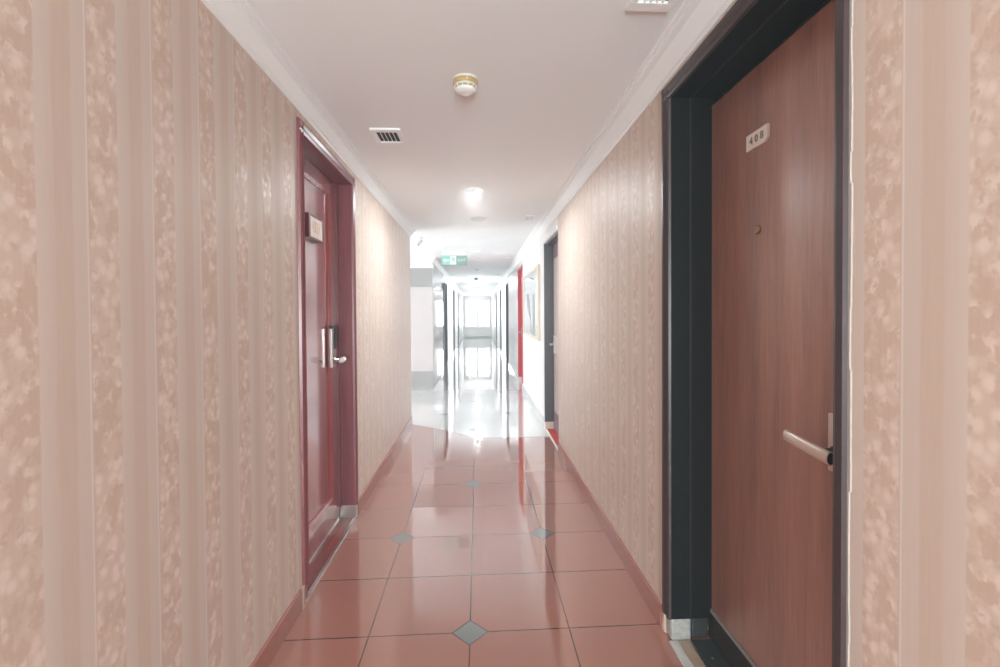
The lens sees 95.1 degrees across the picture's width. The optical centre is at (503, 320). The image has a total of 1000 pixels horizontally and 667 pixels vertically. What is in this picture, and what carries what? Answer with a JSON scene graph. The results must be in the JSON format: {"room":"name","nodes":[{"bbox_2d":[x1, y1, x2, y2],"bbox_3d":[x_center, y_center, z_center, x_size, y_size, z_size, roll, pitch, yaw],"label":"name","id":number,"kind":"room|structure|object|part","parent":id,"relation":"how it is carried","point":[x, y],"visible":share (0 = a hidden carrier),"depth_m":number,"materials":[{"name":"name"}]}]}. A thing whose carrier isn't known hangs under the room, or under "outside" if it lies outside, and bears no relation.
{"room":"hotel corridor","nodes":[
{"label":"hotel corridor","id":0,"kind":"room"},
{"bbox_2d":[0,0,411,666],"bbox_3d":[-1.006,0.142,1.169,0.336,2.240,8.200,0,1,-3],"label":"wall","id":1,"kind":"structure","parent":0,"point":[150,459],"depth_m":1.09,"materials":[{"name":"paper"}]},
{"bbox_2d":[301,585,305,609],"bbox_3d":[-0.869,1.202,1.985,0.013,0.094,0.024,0,1,-3],"label":"trim","id":2,"kind":"structure","parent":1,"relation":"attached to","point":[302,586],"depth_m":1.98,"materials":[{"name":"beige stone"}]},
{"bbox_2d":[201,0,415,235],"bbox_3d":[-0.815,-0.939,1.163,0.076,0.080,8.200,0,1,-3],"label":"trim","id":3,"kind":"structure","parent":1,"relation":"attached to","point":[239,19],"depth_m":1.84,"materials":[{"name":"white paint"}]},
{"bbox_2d":[296,117,357,599],"bbox_3d":[-0.964,0.181,2.422,0.147,2.125,0.893,0,1,-3],"label":"door","id":4,"kind":"structure","parent":1,"relation":"in","point":[325,188],"depth_m":2.59,"materials":[{"name":"red paint"}]},
{"bbox_3d":[-0.982,-0.481,2.401,0.003,0.106,0.190,0,1,-3],"label":"number panel","id":5,"kind":"part","parent":4,"relation":"part of","materials":[{"name":"white plastic"}]},
{"bbox_3d":[-0.999,0.160,2.417,0.018,1.808,0.540,0,1,-3],"label":"panel moulding","id":6,"kind":"part","parent":4,"relation":"part of","materials":[{"name":"red wood"}]},
{"bbox_3d":[-0.941,0.232,2.685,0.054,0.041,0.024,0,1,29],"label":"handle","id":7,"kind":"part","parent":4,"relation":"part of","materials":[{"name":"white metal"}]},
{"bbox_2d":[305,518,354,602],"bbox_3d":[-0.947,1.240,2.430,0.104,0.022,0.840,0,1,-3],"label":"trim","id":8,"kind":"structure","parent":1,"relation":"attached to","point":[318,564],"depth_m":2.44,"materials":[{"name":"wood"}]},
{"bbox_2d":[250,416,412,666],"bbox_3d":[-0.831,1.214,1.198,0.018,0.094,8.208,0,1,-3],"label":"baseboard","id":9,"kind":"structure","parent":1,"relation":"attached to","point":[264,658],"depth_m":1.88,"materials":[{"name":"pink tile"}]},
{"bbox_2d":[410,258,433,387],"bbox_3d":[-2.683,0.053,7.865,2.947,2.240,0.160,0,1,-3],"label":"wall","id":10,"kind":"structure","parent":0,"point":[421,279],"depth_m":7.86,"materials":[{"name":"paint"}]},
{"bbox_2d":[410,265,432,267],"bbox_3d":[-2.676,-0.914,7.760,2.963,0.048,0.040,0,1,-3],"label":"trim","id":11,"kind":"structure","parent":10,"relation":"attached to","point":[411,266],"depth_m":7.82,"materials":[{"name":"white paint"}]},
{"bbox_2d":[443,275,462,358],"bbox_3d":[-1.893,-0.092,17.222,0.336,2.240,13.720,0,1,-3],"label":"wall","id":12,"kind":"structure","parent":0,"point":[450,287],"depth_m":13.86,"materials":[{"name":"white paint"}]},
{"bbox_2d":[444,281,447,364],"bbox_3d":[-1.451,0.096,11.059,0.154,2.043,0.886,0,1,-3],"label":"door","id":13,"kind":"structure","parent":12,"relation":"in","point":[445,289],"depth_m":11.47,"materials":[{"name":"grey paint"}]},
{"bbox_2d":[432,257,463,295],"bbox_3d":[-1.631,-1.154,15.927,0.076,0.080,16.304,0,1,-3],"label":"trim","id":14,"kind":"structure","parent":12,"relation":"attached to","point":[435,261],"depth_m":10.27,"materials":[{"name":"white paint"}]},
{"bbox_2d":[453,289,454,351],"bbox_3d":[-1.655,0.042,14.753,0.154,2.043,0.926,0,1,-3],"label":"door","id":15,"kind":"structure","parent":12,"relation":"in","point":[453,289],"depth_m":15.17,"materials":[{"name":"grey paint"}]},
{"bbox_2d":[448,337,462,362],"bbox_3d":[-1.749,0.972,17.815,0.018,0.094,12.584,0,1,-3],"label":"baseboard","id":16,"kind":"structure","parent":12,"relation":"attached to","point":[452,354],"depth_m":14.20,"materials":[{"name":"white"}]},
{"bbox_2d":[457,294,458,345],"bbox_3d":[-1.828,-0.004,17.888,0.154,2.043,0.886,0,1,-3],"label":"door","id":17,"kind":"structure","parent":12,"relation":"in","point":[457,294],"depth_m":18.29,"materials":[{"name":"grey paint"}]},
{"bbox_2d":[463,297,463,337],"bbox_3d":[-2.073,-0.160,24.035,0.056,2.176,0.096,0,1,-3],"label":"trim","id":18,"kind":"structure","parent":12,"relation":"attached to","point":[463,297],"depth_m":23.99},
{"bbox_2d":[246,0,684,294],"bbox_3d":[-1.928,-1.153,10.614,4.936,0.080,27.200,0,1,-3],"label":"ceiling","id":19,"kind":"structure","parent":0,"point":[550,74],"depth_m":1.98,"materials":[{"name":"white paint"}]},
{"bbox_2d":[369,128,406,144],"bbox_3d":[-0.621,-0.994,2.479,0.160,0.011,0.216,0,1,-3],"label":"ceiling vent","id":20,"kind":"object","parent":19,"relation":"in","point":[383,136],"visible":1,"depth_m":2.47,"materials":[{"name":"white plastic"}]},
{"bbox_2d":[441,246,466,264],"bbox_3d":[-0.699,-0.925,6.540,0.362,0.270,0.036,0,1,-3],"label":"exit sign","id":21,"kind":"object","parent":19,"relation":"hanging from","point":[448,258],"visible":1,"depth_m":6.54,"materials":[{"name":"teal plastic"}]},
{"bbox_2d":[453,73,477,95],"bbox_3d":[-0.155,-0.965,1.888,0.103,0.058,0.104,0,1,-3],"label":"smoke detector","id":22,"kind":"object","parent":19,"relation":"attached to","point":[465,84],"visible":1,"depth_m":1.86,"materials":[{"name":"white plastic"}]},
{"bbox_3d":[-0.155,-0.990,1.888,0.103,0.008,0.103,0,1,-3],"label":"mounting plate","id":23,"kind":"part","parent":22,"relation":"part of","materials":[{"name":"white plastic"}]},
{"bbox_2d":[463,187,483,192],"bbox_3d":[-0.231,-1.013,3.578,0.166,0.011,0.166,0,1,-3],"label":"recessed light","id":24,"kind":"object","parent":19,"relation":"in","point":[469,189],"visible":1,"depth_m":3.57,"materials":[{"name":"white plastic"}]},
{"bbox_2d":[470,216,486,221],"bbox_3d":[-0.249,-1.018,4.635,0.168,0.032,0.168,0,1,-3],"label":"smoke detector","id":25,"kind":"object","parent":19,"relation":"attached to","point":[476,219],"visible":1,"depth_m":4.59,"materials":[{"name":"white plastic"}]},
{"bbox_2d":[524,215,534,220],"bbox_3d":[0.267,-1.032,4.615,0.088,0.011,0.224,0,1,-3],"label":"ceiling vent","id":26,"kind":"object","parent":19,"relation":"in","point":[528,217],"visible":1,"depth_m":4.61,"materials":[{"name":"white plastic"}]},
{"bbox_2d":[626,0,676,11],"bbox_3d":[0.466,-0.984,1.334,0.140,0.011,0.240,0,1,-3],"label":"ceiling vent","id":27,"kind":"object","parent":19,"relation":"in","point":[633,5],"visible":1,"depth_m":1.42,"materials":[{"name":"white plastic"}]},
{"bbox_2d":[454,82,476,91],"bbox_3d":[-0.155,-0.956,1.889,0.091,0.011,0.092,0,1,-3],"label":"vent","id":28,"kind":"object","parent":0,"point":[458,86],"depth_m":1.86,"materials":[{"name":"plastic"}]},
{"bbox_2d":[463,295,490,336],"bbox_3d":[-1.355,-0.199,24.202,1.829,2.240,0.160,0,1,-3],"label":"wall","id":29,"kind":"structure","parent":0,"point":[468,332],"depth_m":24.12,"materials":[{"name":"grey paint"}]},
{"bbox_2d":[464,299,490,327],"bbox_3d":[-1.335,-0.365,24.092,1.416,1.520,0.056,0,1,-3],"label":"trim","id":30,"kind":"structure","parent":29,"relation":"attached to","point":[489,326],"depth_m":24.10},
{"bbox_2d":[466,300,488,326],"bbox_3d":[-1.348,-0.361,24.200,1.166,1.380,0.048,0,1,-3],"label":"window","id":31,"kind":"structure","parent":29,"relation":"in","point":[477,302],"depth_m":24.18,"materials":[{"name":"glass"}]},
{"bbox_2d":[464,336,490,337],"bbox_3d":[-1.343,0.886,24.130,1.397,0.072,0.016,0,1,-3],"label":"baseboard","id":32,"kind":"structure","parent":29,"relation":"attached to","point":[469,336],"depth_m":24.13,"materials":[{"name":"grey tile"}]},
{"bbox_2d":[269,338,710,666],"bbox_3d":[-1.913,1.167,10.649,4.936,0.080,27.200,0,1,-3],"label":"floor","id":33,"kind":"structure","parent":0,"point":[476,544],"depth_m":2.33,"materials":[{"name":"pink tile"}]},
{"bbox_2d":[433,264,444,384],"bbox_3d":[-1.286,0.024,9.204,0.088,2.240,2.360,0,1,-3],"label":"glass wall","id":34,"kind":"structure","parent":33,"relation":"on","point":[438,285],"depth_m":9.02,"materials":[{"name":"white glass"}]},
{"bbox_3d":[-1.358,0.144,10.348,0.052,1.968,0.072,0,1,-3],"label":"post","id":35,"kind":"part","parent":34,"relation":"part of","materials":[{"name":"metal"}]},
{"bbox_2d":[492,0,999,666],"bbox_3d":[0.316,-0.007,10.675,0.336,2.240,27.040,0,1,-3],"label":"wall","id":36,"kind":"structure","parent":0,"point":[925,494],"depth_m":0.81,"materials":[{"name":"paper"}]},
{"bbox_2d":[491,296,491,337],"bbox_3d":[-0.622,-0.170,24.114,0.056,2.176,0.096,0,1,-3],"label":"trim","id":37,"kind":"structure","parent":36,"relation":"attached to","point":[491,296],"depth_m":24.07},
{"bbox_2d":[496,294,496,344],"bbox_3d":[-0.190,-0.007,18.019,0.154,2.027,0.886,0,1,-3],"label":"door","id":38,"kind":"structure","parent":36,"relation":"in","point":[496,294],"depth_m":18.42,"materials":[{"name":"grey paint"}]},
{"bbox_2d":[500,290,501,351],"bbox_3d":[-0.006,0.037,14.704,0.154,2.035,0.886,0,1,-3],"label":"door","id":39,"kind":"structure","parent":36,"relation":"in","point":[500,290],"depth_m":15.09,"materials":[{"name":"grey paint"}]},
{"bbox_2d":[506,282,508,362],"bbox_3d":[0.173,0.080,11.449,0.154,2.043,0.926,0,1,-3],"label":"door","id":40,"kind":"structure","parent":36,"relation":"in","point":[507,306],"depth_m":11.87,"materials":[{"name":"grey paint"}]},
{"bbox_2d":[492,337,543,426],"bbox_3d":[-0.063,1.009,14.615,0.018,0.094,19.160,0,1,-3],"label":"baseboard","id":41,"kind":"structure","parent":36,"relation":"attached to","point":[538,413],"depth_m":6.57,"materials":[{"name":"white"}]},
{"bbox_2d":[517,265,522,389],"bbox_3d":[0.343,0.115,7.934,0.106,2.074,0.846,0,1,-3],"label":"door","id":42,"kind":"structure","parent":36,"relation":"in","point":[520,269],"depth_m":8.31,"materials":[{"name":"red paint"}]},
{"bbox_2d":[523,264,539,340],"bbox_3d":[0.375,-0.223,6.288,0.025,0.904,1.800,0,1,-3],"label":"framed picture","id":43,"kind":"object","parent":36,"relation":"attached to","point":[531,280],"visible":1,"depth_m":6.07,"materials":[{"name":"brown wood"}]},
{"bbox_2d":[543,225,557,428],"bbox_3d":[0.481,0.162,4.621,0.021,2.080,0.850,0,1,-3],"label":"trim","id":44,"kind":"structure","parent":36,"relation":"attached to","point":[555,228],"depth_m":5.01,"materials":[{"name":"white paint"}]},
{"bbox_2d":[544,231,558,434],"bbox_3d":[0.543,0.183,4.614,0.138,2.036,0.836,0,1,-3],"label":"door","id":45,"kind":"structure","parent":36,"relation":"in","point":[551,381],"depth_m":4.99,"materials":[{"name":"grey paint"}]},
{"bbox_3d":[0.551,0.257,4.906,0.019,0.200,0.048,0,1,-3],"label":"lock plate","id":46,"kind":"part","parent":45,"relation":"part of","materials":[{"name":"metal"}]},
{"bbox_3d":[0.586,-0.737,4.603,0.040,0.148,0.772,0,1,-3],"label":"transom panel","id":47,"kind":"part","parent":45,"relation":"part of","materials":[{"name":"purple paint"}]},
{"bbox_3d":[0.597,1.092,4.630,0.040,0.198,0.772,0,1,-3],"label":"kick plate","id":48,"kind":"part","parent":45,"relation":"part of","materials":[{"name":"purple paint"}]},
{"bbox_2d":[545,428,558,449],"bbox_3d":[0.532,1.201,4.626,0.093,0.018,0.808,0,1,-3],"label":"trim","id":49,"kind":"structure","parent":36,"relation":"attached to","point":[552,433],"depth_m":4.70,"materials":[{"name":"red stone"}]},
{"bbox_2d":[558,442,661,627],"bbox_3d":[0.706,1.212,0.694,0.018,0.094,7.032,0,1,-3],"label":"baseboard","id":50,"kind":"structure","parent":36,"relation":"attached to","point":[647,593],"depth_m":2.38,"materials":[{"name":"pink tile"}]},
{"bbox_2d":[490,0,734,295],"bbox_3d":[0.102,-1.086,10.647,0.096,0.080,27.040,0,1,-3],"label":"trim","id":51,"kind":"structure","parent":36,"relation":"attached to","point":[694,19],"depth_m":1.91,"materials":[{"name":"white paint"}]},
{"bbox_2d":[662,612,664,631],"bbox_3d":[0.646,1.178,1.833,0.013,0.128,0.024,0,1,-3],"label":"trim","id":52,"kind":"structure","parent":36,"relation":"attached to","point":[663,614],"depth_m":1.82,"materials":[{"name":"paint"}]},
{"bbox_2d":[669,639,730,666],"bbox_3d":[0.748,1.248,1.358,0.168,0.018,0.832,0,1,-3],"label":"trim","id":53,"kind":"structure","parent":36,"relation":"attached to","point":[691,653],"depth_m":1.70,"materials":[{"name":"beige stone"}]},
{"bbox_2d":[661,0,848,666],"bbox_3d":[0.788,0.179,1.367,0.278,2.139,0.902,0,1,-3],"label":"door","id":54,"kind":"structure","parent":36,"relation":"in","point":[755,175],"depth_m":1.44,"materials":[{"name":"brown wood"}]},
{"bbox_3d":[0.851,1.191,1.375,0.037,0.114,0.856,0,1,-3],"label":"rail","id":55,"kind":"part","parent":54,"relation":"part of","materials":[{"name":"black metal"}]},
{"bbox_3d":[0.809,-0.578,1.454,0.008,0.050,0.110,0,1,-3],"label":"number plate","id":56,"kind":"part","parent":54,"relation":"part of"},
{"bbox_3d":[0.782,0.325,1.184,0.024,0.047,0.175,0,1,-3],"label":"handle","id":57,"kind":"part","parent":54,"relation":"part of","materials":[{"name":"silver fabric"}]},
{"bbox_3d":[0.786,0.332,1.098,0.017,0.029,0.003,0,1,-3],"label":"handle","id":58,"kind":"part","parent":54,"relation":"part of","materials":[{"name":"black plastic"}]},
{"bbox_3d":[0.833,0.309,1.139,0.009,0.146,0.054,0,1,-3],"label":"lock plate","id":59,"kind":"part","parent":54,"relation":"part of","materials":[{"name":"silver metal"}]},
{"bbox_2d":[846,0,852,666],"bbox_3d":[0.691,0.188,0.907,0.011,2.136,0.010,0,1,-3],"label":"trim","id":60,"kind":"structure","parent":36,"relation":"attached to","point":[850,188],"depth_m":0.90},
{"label":"outside","id":61,"kind":"structure","parent":0,"visible":0},
{"bbox_2d":[466,301,487,326],"bbox_3d":[-1.485,-1.106,26.064,8.000,5.600,0.080,0,1,-3],"label":"sky backdrop","id":62,"kind":"structure","parent":61,"point":[470,305],"depth_m":26.04,"materials":[{"name":"white"}]}
]}

